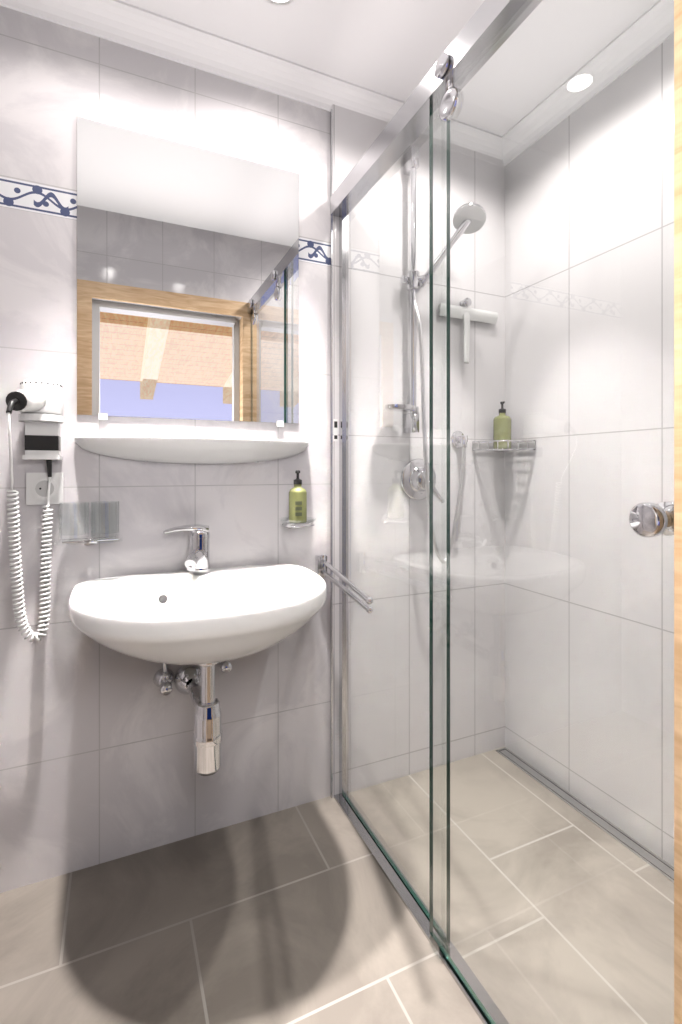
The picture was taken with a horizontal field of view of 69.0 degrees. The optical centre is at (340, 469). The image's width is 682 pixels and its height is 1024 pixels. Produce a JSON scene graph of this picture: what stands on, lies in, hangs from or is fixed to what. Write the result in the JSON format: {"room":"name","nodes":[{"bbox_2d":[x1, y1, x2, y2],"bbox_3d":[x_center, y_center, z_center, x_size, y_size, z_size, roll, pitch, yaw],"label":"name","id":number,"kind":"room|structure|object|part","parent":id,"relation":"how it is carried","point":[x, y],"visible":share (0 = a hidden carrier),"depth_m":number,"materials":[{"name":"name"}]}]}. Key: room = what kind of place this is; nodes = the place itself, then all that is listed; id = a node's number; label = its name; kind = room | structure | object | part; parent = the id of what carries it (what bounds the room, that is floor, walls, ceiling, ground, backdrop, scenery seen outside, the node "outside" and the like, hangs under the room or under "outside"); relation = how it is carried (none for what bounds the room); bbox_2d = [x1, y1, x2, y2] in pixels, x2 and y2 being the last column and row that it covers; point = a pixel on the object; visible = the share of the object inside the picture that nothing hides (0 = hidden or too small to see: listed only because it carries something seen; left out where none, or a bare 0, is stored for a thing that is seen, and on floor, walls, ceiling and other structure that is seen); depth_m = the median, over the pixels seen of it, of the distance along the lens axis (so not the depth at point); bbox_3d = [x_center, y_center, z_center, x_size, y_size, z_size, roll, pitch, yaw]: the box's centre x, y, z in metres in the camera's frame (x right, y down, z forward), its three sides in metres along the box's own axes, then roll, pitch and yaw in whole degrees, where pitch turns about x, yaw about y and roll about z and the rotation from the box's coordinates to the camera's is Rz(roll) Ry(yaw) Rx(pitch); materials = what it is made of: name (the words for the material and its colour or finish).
{"room":"bathroom","nodes":[
{"label":"bathroom","id":0,"kind":"room"},
{"bbox_2d":[0,177,329,265],"bbox_3d":[-0.346,-0.680,1.500,2.280,0.072,0.120,0,0,-24],"label":"tile border","id":1,"kind":"structure","parent":0,"point":[31,197],"depth_m":1.26,"materials":[{"name":"tile"}]},
{"bbox_2d":[0,796,482,1023],"bbox_3d":[-0.454,1.086,0.781,1.492,0.100,1.340,0,0,-24],"label":"floor","id":2,"kind":"structure","parent":0,"point":[299,914],"depth_m":1.09,"materials":[{"name":"tile"}]},
{"bbox_2d":[330,0,673,1023],"bbox_3d":[0.209,0.090,1.076,0.063,1.892,1.088,0,0,-24],"label":"shower enclosure","id":3,"kind":"object","parent":2,"relation":"on","point":[486,32],"visible":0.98,"depth_m":1.03,"materials":[{"name":"clear glass"}]},
{"bbox_2d":[0,6,504,892],"bbox_3d":[-0.344,-0.080,1.495,2.280,2.232,0.130,0,0,-24],"label":"wall","id":4,"kind":"structure","parent":0,"point":[97,756],"depth_m":1.45,"materials":[{"name":"tile"}]},
{"bbox_2d":[6,379,63,641],"bbox_3d":[-0.710,0.098,1.154,0.108,0.622,0.208,0,0,-24],"label":"hair dryer","id":5,"kind":"object","parent":4,"relation":"attached to","point":[37,404],"visible":1,"depth_m":1.17,"materials":[{"name":"white plastic"}]},
{"bbox_2d":[24,435,60,451],"bbox_3d":[-0.733,-0.064,1.222,0.071,0.036,0.048,0,0,-24],"label":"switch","id":6,"kind":"object","parent":5,"relation":"attached to","point":[33,443],"depth_m":1.20,"materials":[{"name":"black plastic"}]},
{"bbox_2d":[26,473,62,504],"bbox_3d":[-0.743,0.048,1.246,0.080,0.080,0.012,0,0,-24],"label":"socket","id":7,"kind":"object","parent":4,"relation":"attached to","point":[36,488],"visible":0.9,"depth_m":1.24,"materials":[{"name":"white plastic"}]},
{"bbox_2d":[55,501,122,544],"bbox_3d":[-0.630,0.138,1.246,0.150,0.112,0.107,0,0,-24],"label":"glass holder","id":8,"kind":"object","parent":4,"relation":"attached to","point":[86,539],"visible":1,"depth_m":1.25,"materials":[{"name":"clear glass"}]},
{"bbox_3d":[-0.629,0.175,1.245,0.150,0.009,0.106,0,0,-24],"label":"plate","id":9,"kind":"part","parent":8,"relation":"part of","materials":[{"name":"silver metal"}]},
{"bbox_2d":[77,117,298,426],"bbox_3d":[-0.405,-0.518,1.401,0.602,0.778,0.008,0,0,-24],"label":"mirror","id":10,"kind":"object","parent":4,"relation":"attached to","point":[187,281],"visible":1,"depth_m":1.38,"materials":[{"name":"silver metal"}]},
{"bbox_2d":[74,436,308,463],"bbox_3d":[-0.368,-0.049,1.350,0.636,0.070,0.130,0,0,-24],"label":"shelf","id":11,"kind":"object","parent":4,"relation":"attached to","point":[185,450],"visible":1,"depth_m":1.31,"materials":[{"name":"white ceramic"}]},
{"bbox_2d":[69,524,326,775],"bbox_3d":[-0.316,0.425,1.186,0.595,0.554,0.473,0,0,-24],"label":"sink","id":12,"kind":"object","parent":4,"relation":"attached to","point":[199,619],"visible":1,"depth_m":1.14,"materials":[{"name":"white ceramic"}]},
{"bbox_2d":[163,524,210,573],"bbox_3d":[-0.397,0.213,1.298,0.122,0.130,0.142,0,0,-24],"label":"tap","id":13,"kind":"object","parent":12,"relation":"on","point":[197,561],"depth_m":1.33,"materials":[{"name":"silver metal"}]},
{"bbox_2d":[69,563,326,664],"bbox_3d":[-0.316,0.357,1.185,0.596,0.157,0.472,0,0,-24],"label":"basin","id":14,"kind":"object","parent":12,"relation":"in","point":[208,615],"depth_m":1.08,"materials":[{"name":"white ceramic"}]},
{"bbox_2d":[0,0,502,159],"bbox_3d":[-0.308,-1.165,1.417,2.040,0.062,0.062,0,0,-24],"label":"cove","id":15,"kind":"object","parent":4,"relation":"attached to","point":[131,26],"visible":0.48,"depth_m":1.41,"materials":[{"name":"white paint"}]},
{"bbox_2d":[279,470,316,528],"bbox_3d":[-0.130,0.092,1.463,0.112,0.179,0.122,0,0,-24],"label":"soap dish","id":16,"kind":"object","parent":4,"relation":"attached to","point":[297,503],"visible":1,"depth_m":1.44,"materials":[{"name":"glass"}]},
{"bbox_2d":[288,484,306,523],"bbox_3d":[-0.127,0.099,1.456,0.053,0.112,0.053,0,0,-24],"label":"bottle","id":17,"kind":"object","parent":16,"relation":"on","point":[297,495],"depth_m":1.43,"materials":[{"name":"green"}]},
{"bbox_3d":[-0.127,0.152,1.458,0.112,0.016,0.112,0,0,-24],"label":"glass","id":18,"kind":"part","parent":16,"relation":"part of","materials":[{"name":"clear glass"}]},
{"bbox_2d":[330,109,332,797],"bbox_3d":[-0.031,-0.050,1.570,0.004,2.172,0.011,0,0,-24],"label":"trim","id":19,"kind":"structure","parent":4,"relation":"attached to","point":[331,459],"depth_m":1.56,"materials":[{"name":"silver metal"}]},
{"bbox_2d":[315,554,372,613],"bbox_3d":[0.003,0.298,1.309,0.033,0.068,0.521,0,0,-15],"label":"towel bar","id":20,"kind":"object","parent":4,"relation":"attached to","point":[322,563],"visible":0.96,"depth_m":1.30,"materials":[{"name":"silver metal"}]},
{"bbox_2d":[385,145,535,563],"bbox_3d":[0.412,-0.372,1.647,0.540,1.372,0.218,0,0,-24],"label":"fittings","id":21,"kind":"object","parent":4,"relation":"attached to","point":[475,223],"depth_m":1.64,"materials":[{"name":"silver metal"}]},
{"bbox_2d":[119,0,658,135],"bbox_3d":[-0.095,-1.246,0.944,2.280,0.100,1.340,0,0,-24],"label":"ceiling","id":22,"kind":"structure","parent":0,"point":[395,49],"depth_m":1.38,"materials":[{"name":"white paint"}]},
{"bbox_2d":[267,0,293,5],"bbox_3d":[-0.154,-1.194,1.233,0.090,0.003,0.090,0,0,-24],"label":"recessed light","id":23,"kind":"object","parent":22,"relation":"in","point":[281,3],"visible":1,"depth_m":1.27,"materials":[{"name":"white plastic"}]},
{"bbox_2d":[505,34,673,866],"bbox_3d":[0.914,-0.080,1.333,0.120,2.232,1.220,0,0,-24],"label":"wall","id":24,"kind":"structure","parent":0,"point":[612,392],"depth_m":1.50,"materials":[{"name":"white tile"}]},
{"bbox_2d":[502,0,673,165],"bbox_3d":[0.806,-1.165,1.351,0.062,0.062,1.100,0,0,-24],"label":"cove","id":25,"kind":"object","parent":24,"relation":"attached to","point":[619,59],"depth_m":1.48,"materials":[{"name":"white paint"}]},
{"bbox_3d":[0.156,-0.080,0.388,2.040,2.232,0.120,0,0,-24],"label":"wall","id":26,"kind":"structure","parent":0,"visible":0},
{"bbox_2d":[674,0,681,1023],"bbox_3d":[0.102,0.090,0.363,0.835,1.892,0.152,0,0,-24],"label":"door frame","id":27,"kind":"structure","parent":26,"relation":"attached to","point":[677,511],"depth_m":0.57,"materials":[{"name":"brown wood"}]},
{"label":"outside","id":28,"kind":"structure","parent":0,"visible":0},
{"bbox_2d":[348,747,673,1023],"bbox_3d":[0.585,1.086,1.251,0.788,0.100,1.340,0,0,-24],"label":"shower floor","id":29,"kind":"structure","parent":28,"point":[631,869],"depth_m":1.21,"materials":[{"name":"tile"}]},
{"bbox_2d":[496,748,673,882],"bbox_3d":[0.797,1.034,1.381,0.046,0.002,1.002,0,0,-24],"label":"linear drain","id":30,"kind":"object","parent":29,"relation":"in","point":[660,864],"depth_m":1.47,"materials":[{"name":"silver metal"}]},
{"bbox_3d":[0.797,1.035,1.381,0.034,0.001,0.990,0,0,-24],"label":"linear drain slot","id":31,"kind":"part","parent":30,"relation":"part of","materials":[{"name":"silver metal"}]}
]}

